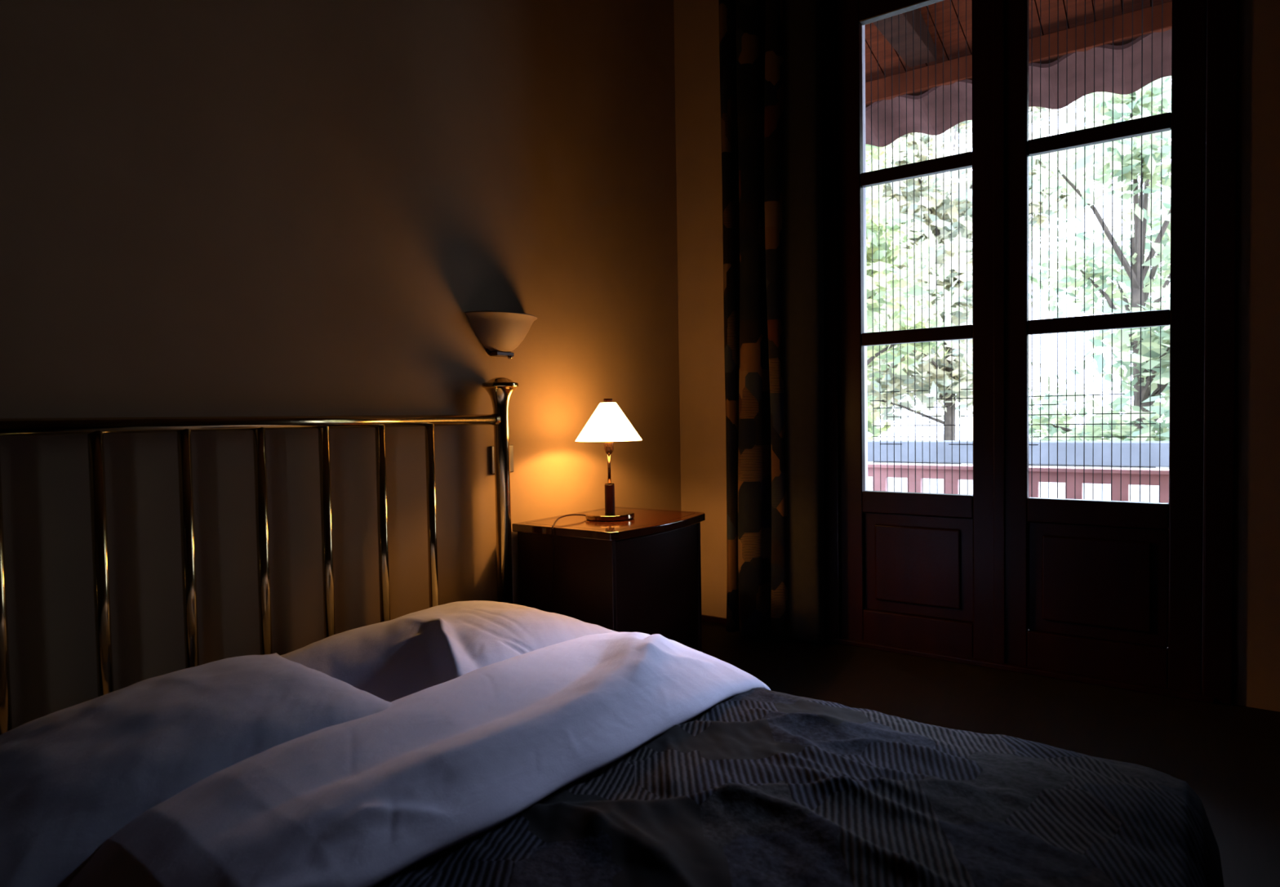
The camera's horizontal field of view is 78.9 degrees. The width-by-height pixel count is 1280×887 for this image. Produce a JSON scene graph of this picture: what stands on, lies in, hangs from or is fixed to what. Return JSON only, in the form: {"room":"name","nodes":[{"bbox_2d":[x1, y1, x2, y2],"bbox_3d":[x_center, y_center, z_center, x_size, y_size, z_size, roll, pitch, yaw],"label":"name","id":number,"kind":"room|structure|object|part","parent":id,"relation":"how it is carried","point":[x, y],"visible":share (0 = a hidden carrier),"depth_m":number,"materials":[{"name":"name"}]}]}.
{"room":"bedroom","nodes":[
{"label":"bedroom","id":0,"kind":"room"},
{"bbox_2d":[0,0,681,728],"bbox_3d":[-1.520,-0.610,1.657,0.200,3.200,6.000,0,2,35],"label":"wall","id":1,"kind":"structure","parent":0,"point":[208,207],"depth_m":2.27,"materials":[{"name":"paint"}]},
{"bbox_2d":[464,310,537,359],"bbox_3d":[-0.474,-0.393,2.852,0.134,0.159,0.326,0,2,35],"label":"wall sconce","id":2,"kind":"object","parent":1,"relation":"attached to","point":[500,332],"visible":1,"depth_m":2.80,"materials":[{"name":"glass"}]},
{"bbox_2d":[489,444,513,473],"bbox_3d":[-0.513,0.059,2.902,0.017,0.103,0.115,0,2,35],"label":"wall switch","id":3,"kind":"object","parent":1,"relation":"attached to","point":[511,446],"visible":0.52,"depth_m":2.86,"materials":[{"name":"plastic"}]},
{"bbox_2d":[862,25,866,490],"bbox_3d":[1.505,-0.560,3.169,1.278,2.900,0.060,0,2,35],"label":"door frame","id":4,"kind":"structure","parent":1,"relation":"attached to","point":[863,64],"depth_m":3.52,"materials":[{"name":"white paint"}]},
{"bbox_2d":[673,0,1279,711],"bbox_3d":[1.957,-0.705,2.770,4.200,3.200,0.170,0,2,35],"label":"wall","id":5,"kind":"structure","parent":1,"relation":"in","point":[1256,586],"depth_m":2.65,"materials":[{"name":"paint"}]},
{"bbox_2d":[701,613,726,624],"bbox_3d":[0.522,0.873,3.740,0.726,0.030,0.014,0,2,35],"label":"baseboard","id":6,"kind":"structure","parent":5,"relation":"attached to","point":[712,619],"depth_m":3.84,"materials":[{"name":"brown wood"}]},
{"bbox_2d":[863,0,1163,502],"bbox_3d":[1.527,-0.587,3.219,1.380,2.950,0.030,0,2,35],"label":"sheer curtain","id":7,"kind":"object","parent":5,"relation":"attached to","point":[966,388],"visible":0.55,"depth_m":3.13,"materials":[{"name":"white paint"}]},
{"bbox_3d":[1.527,-0.587,3.219,1.380,2.950,0.030,0,2,35],"label":"screen frame","id":8,"kind":"part","parent":7,"relation":"part of","materials":[{"name":"white paint"}]},
{"bbox_2d":[864,0,1172,146],"bbox_3d":[1.607,-2.176,3.942,7.460,0.645,1.550,0,2,35],"label":"awning","id":9,"kind":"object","parent":5,"relation":"attached to","point":[927,68],"depth_m":4.14,"materials":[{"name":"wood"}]},
{"bbox_2d":[822,0,1239,705],"bbox_3d":[1.438,-0.582,3.093,1.480,2.950,0.150,0,2,35],"label":"door","id":10,"kind":"structure","parent":5,"relation":"attached to","point":[1138,596],"depth_m":3.02,"materials":[{"name":"brown wood"}]},
{"bbox_3d":[1.171,0.517,3.294,0.355,0.330,0.016,0,2,35],"label":"raised panel","id":11,"kind":"part","parent":10,"relation":"part of","materials":[{"name":"brown wood"}]},
{"bbox_3d":[1.706,0.520,2.917,0.356,0.330,0.016,0,2,35],"label":"raised panel","id":12,"kind":"part","parent":10,"relation":"part of","materials":[{"name":"brown wood"}]},
{"bbox_2d":[702,621,1279,886],"bbox_3d":[0.248,1.055,0.362,4.600,0.100,6.200,0,2,35],"label":"floor","id":13,"kind":"structure","parent":0,"point":[1228,755],"depth_m":2.61,"materials":[{"name":"brown wood"}]},
{"bbox_2d":[0,377,519,734],"bbox_3d":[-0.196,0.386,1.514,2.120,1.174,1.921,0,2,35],"label":"headboard","id":14,"kind":"object","parent":13,"relation":"on","point":[500,390],"visible":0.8,"depth_m":2.07,"materials":[{"name":"metal"}]},
{"bbox_3d":[-1.016,-0.054,2.073,0.037,0.037,1.790,0,2,35],"label":"headboard rail","id":15,"kind":"part","parent":14,"relation":"part of","materials":[{"name":"gold metal"}]},
{"bbox_3d":[-0.493,0.348,2.818,0.131,1.174,0.131,0,2,35],"label":"headboard post","id":16,"kind":"part","parent":14,"relation":"part of","materials":[{"name":"gold metal"}]},
{"bbox_3d":[-0.169,0.753,1.500,1.975,0.159,1.440,0,2,35],"label":"mattress","id":17,"kind":"object","parent":14,"relation":"on","visible":0},
{"bbox_2d":[67,631,770,886],"bbox_3d":[-0.262,0.715,1.575,0.507,0.460,1.623,0,2,35],"label":"sheet","id":18,"kind":"object","parent":17,"relation":"on","point":[360,802],"visible":0.88,"depth_m":1.31,"materials":[{"name":"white fabric"}]},
{"bbox_2d":[373,687,1224,886],"bbox_3d":[0.149,0.900,1.294,1.366,0.637,1.590,0,2,35],"label":"blanket","id":19,"kind":"object","parent":17,"relation":"on","point":[762,787],"visible":0.7,"depth_m":1.27,"materials":[{"name":"grey fabric"}]},
{"bbox_3d":[-0.673,0.743,1.855,0.750,0.156,1.468,0,2,35],"label":"sheet","id":20,"kind":"object","parent":17,"relation":"on","visible":0},
{"bbox_2d":[0,652,391,886],"bbox_3d":[-0.946,0.576,1.458,0.690,0.201,0.828,1,3,41],"label":"pillow","id":21,"kind":"object","parent":20,"relation":"on","point":[73,777],"visible":0.72,"depth_m":1.33,"materials":[{"name":"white fabric"}]},
{"bbox_2d":[280,600,617,702],"bbox_3d":[-0.557,0.559,2.157,0.672,0.191,0.978,2,3,33],"label":"pillow","id":22,"kind":"object","parent":20,"relation":"on","point":[390,660],"visible":0.52,"depth_m":2.05,"materials":[{"name":"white fabric"}]},
{"bbox_2d":[511,506,705,651],"bbox_3d":[-0.084,0.606,3.046,0.516,0.630,0.635,0,2,35],"label":"bedside table","id":23,"kind":"object","parent":13,"relation":"on","point":[642,573],"visible":0.63,"depth_m":2.84,"materials":[{"name":"brown wood"}]},
{"bbox_3d":[-0.270,0.606,2.825,0.450,0.550,0.020,0,2,35],"label":"panel","id":24,"kind":"part","parent":23,"relation":"part of","materials":[{"name":"brown wood"}]},
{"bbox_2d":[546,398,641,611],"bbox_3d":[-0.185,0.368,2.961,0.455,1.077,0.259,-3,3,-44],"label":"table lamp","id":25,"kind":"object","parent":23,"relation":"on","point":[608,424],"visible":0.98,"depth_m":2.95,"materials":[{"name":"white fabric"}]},
{"bbox_3d":[-0.291,0.591,2.965,0.160,0.634,0.286,0,2,35],"label":"cord","id":26,"kind":"part","parent":25,"relation":"part of","materials":[{"name":"black plastic"}]},
{"bbox_3d":[-0.122,-0.085,3.014,0.259,0.148,0.259,0,2,35],"label":"lamp shade","id":27,"kind":"part","parent":25,"relation":"part of","materials":[{"name":"beige fabric"}]},
{"bbox_2d":[604,441,613,453],"bbox_3d":[-0.121,0.007,3.017,0.039,0.070,0.039,0,2,35],"label":"socket","id":28,"kind":"object","parent":25,"relation":"attached to","point":[608,446],"depth_m":3.00,"materials":[{"name":"brown metal"}]},
{"bbox_3d":[-0.118,0.214,3.024,0.039,0.111,0.039,0,2,35],"label":"wooden stem","id":29,"kind":"part","parent":25,"relation":"part of","materials":[{"name":"brown wood"}]},
{"bbox_3d":[0.080,0.588,2.930,0.046,0.517,0.551,0,2,35],"label":"cabinet door","id":30,"kind":"part","parent":23,"relation":"part of","materials":[{"name":"brown wood"}]},
{"bbox_3d":[0.061,0.585,3.295,0.450,0.550,0.020,0,2,35],"label":"panel","id":31,"kind":"part","parent":23,"relation":"part of","materials":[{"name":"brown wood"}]},
{"bbox_3d":[0.193,-2.253,0.252,4.600,0.120,6.200,0,2,35],"label":"ceiling","id":32,"kind":"structure","parent":0,"visible":0},
{"bbox_2d":[718,0,823,643],"bbox_3d":[0.586,-0.701,3.482,0.478,3.150,0.184,0,2,35],"label":"curtain","id":33,"kind":"object","parent":32,"relation":"hanging from","point":[771,51],"visible":1,"depth_m":3.44,"materials":[{"name":"brown fabric"}]},
{"label":"outside","id":34,"kind":"structure","parent":0,"visible":0},
{"bbox_3d":[8.553,0.918,24.468,70.000,0.100,40.250,0,2,35],"label":"ground","id":35,"kind":"structure","parent":34,"visible":0},
{"bbox_2d":[865,132,972,439],"bbox_3d":[2.331,-1.547,10.279,4.354,5.981,3.819,0,2,35],"label":"leafy tree","id":36,"kind":"object","parent":35,"relation":"on","point":[878,258],"visible":0.18,"depth_m":9.15,"materials":[{"name":"green plant"}]},
{"bbox_2d":[866,102,1111,439],"bbox_3d":[6.144,-3.642,16.373,6.382,9.635,7.370,0,2,35],"label":"leafy tree","id":37,"kind":"object","parent":35,"relation":"on","point":[943,201],"visible":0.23,"depth_m":15.40,"materials":[{"name":"green plant"}]},
{"bbox_2d":[867,440,1168,502],"bbox_3d":[4.480,0.741,7.404,21.000,1.520,0.360,0,2,35],"label":"wall","id":38,"kind":"structure","parent":35,"relation":"on","point":[922,446],"depth_m":7.53,"materials":[{"name":"grey concrete"}]},
{"bbox_2d":[933,75,1171,440],"bbox_3d":[6.057,-1.677,9.539,4.305,6.167,4.706,0,2,35],"label":"leafy tree","id":39,"kind":"object","parent":35,"relation":"on","point":[1157,87],"visible":0.34,"depth_m":9.32,"materials":[{"name":"green plant"}]},
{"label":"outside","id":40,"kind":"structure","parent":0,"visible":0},
{"bbox_3d":[1.903,0.950,3.751,11.000,0.130,1.250,0,2,35],"label":"floor","id":41,"kind":"structure","parent":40,"visible":0},
{"bbox_2d":[867,462,1168,502],"bbox_3d":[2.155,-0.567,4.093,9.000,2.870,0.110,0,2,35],"label":"veranda railing","id":42,"kind":"object","parent":41,"relation":"on","point":[886,468],"visible":0.06,"depth_m":4.08,"materials":[{"name":"brown wood"}]},
{"bbox_3d":[2.167,0.137,4.117,9.000,0.022,0.110,0,2,35],"label":"rail","id":43,"kind":"part","parent":42,"relation":"part of","materials":[{"name":"brown wood"}]}
]}

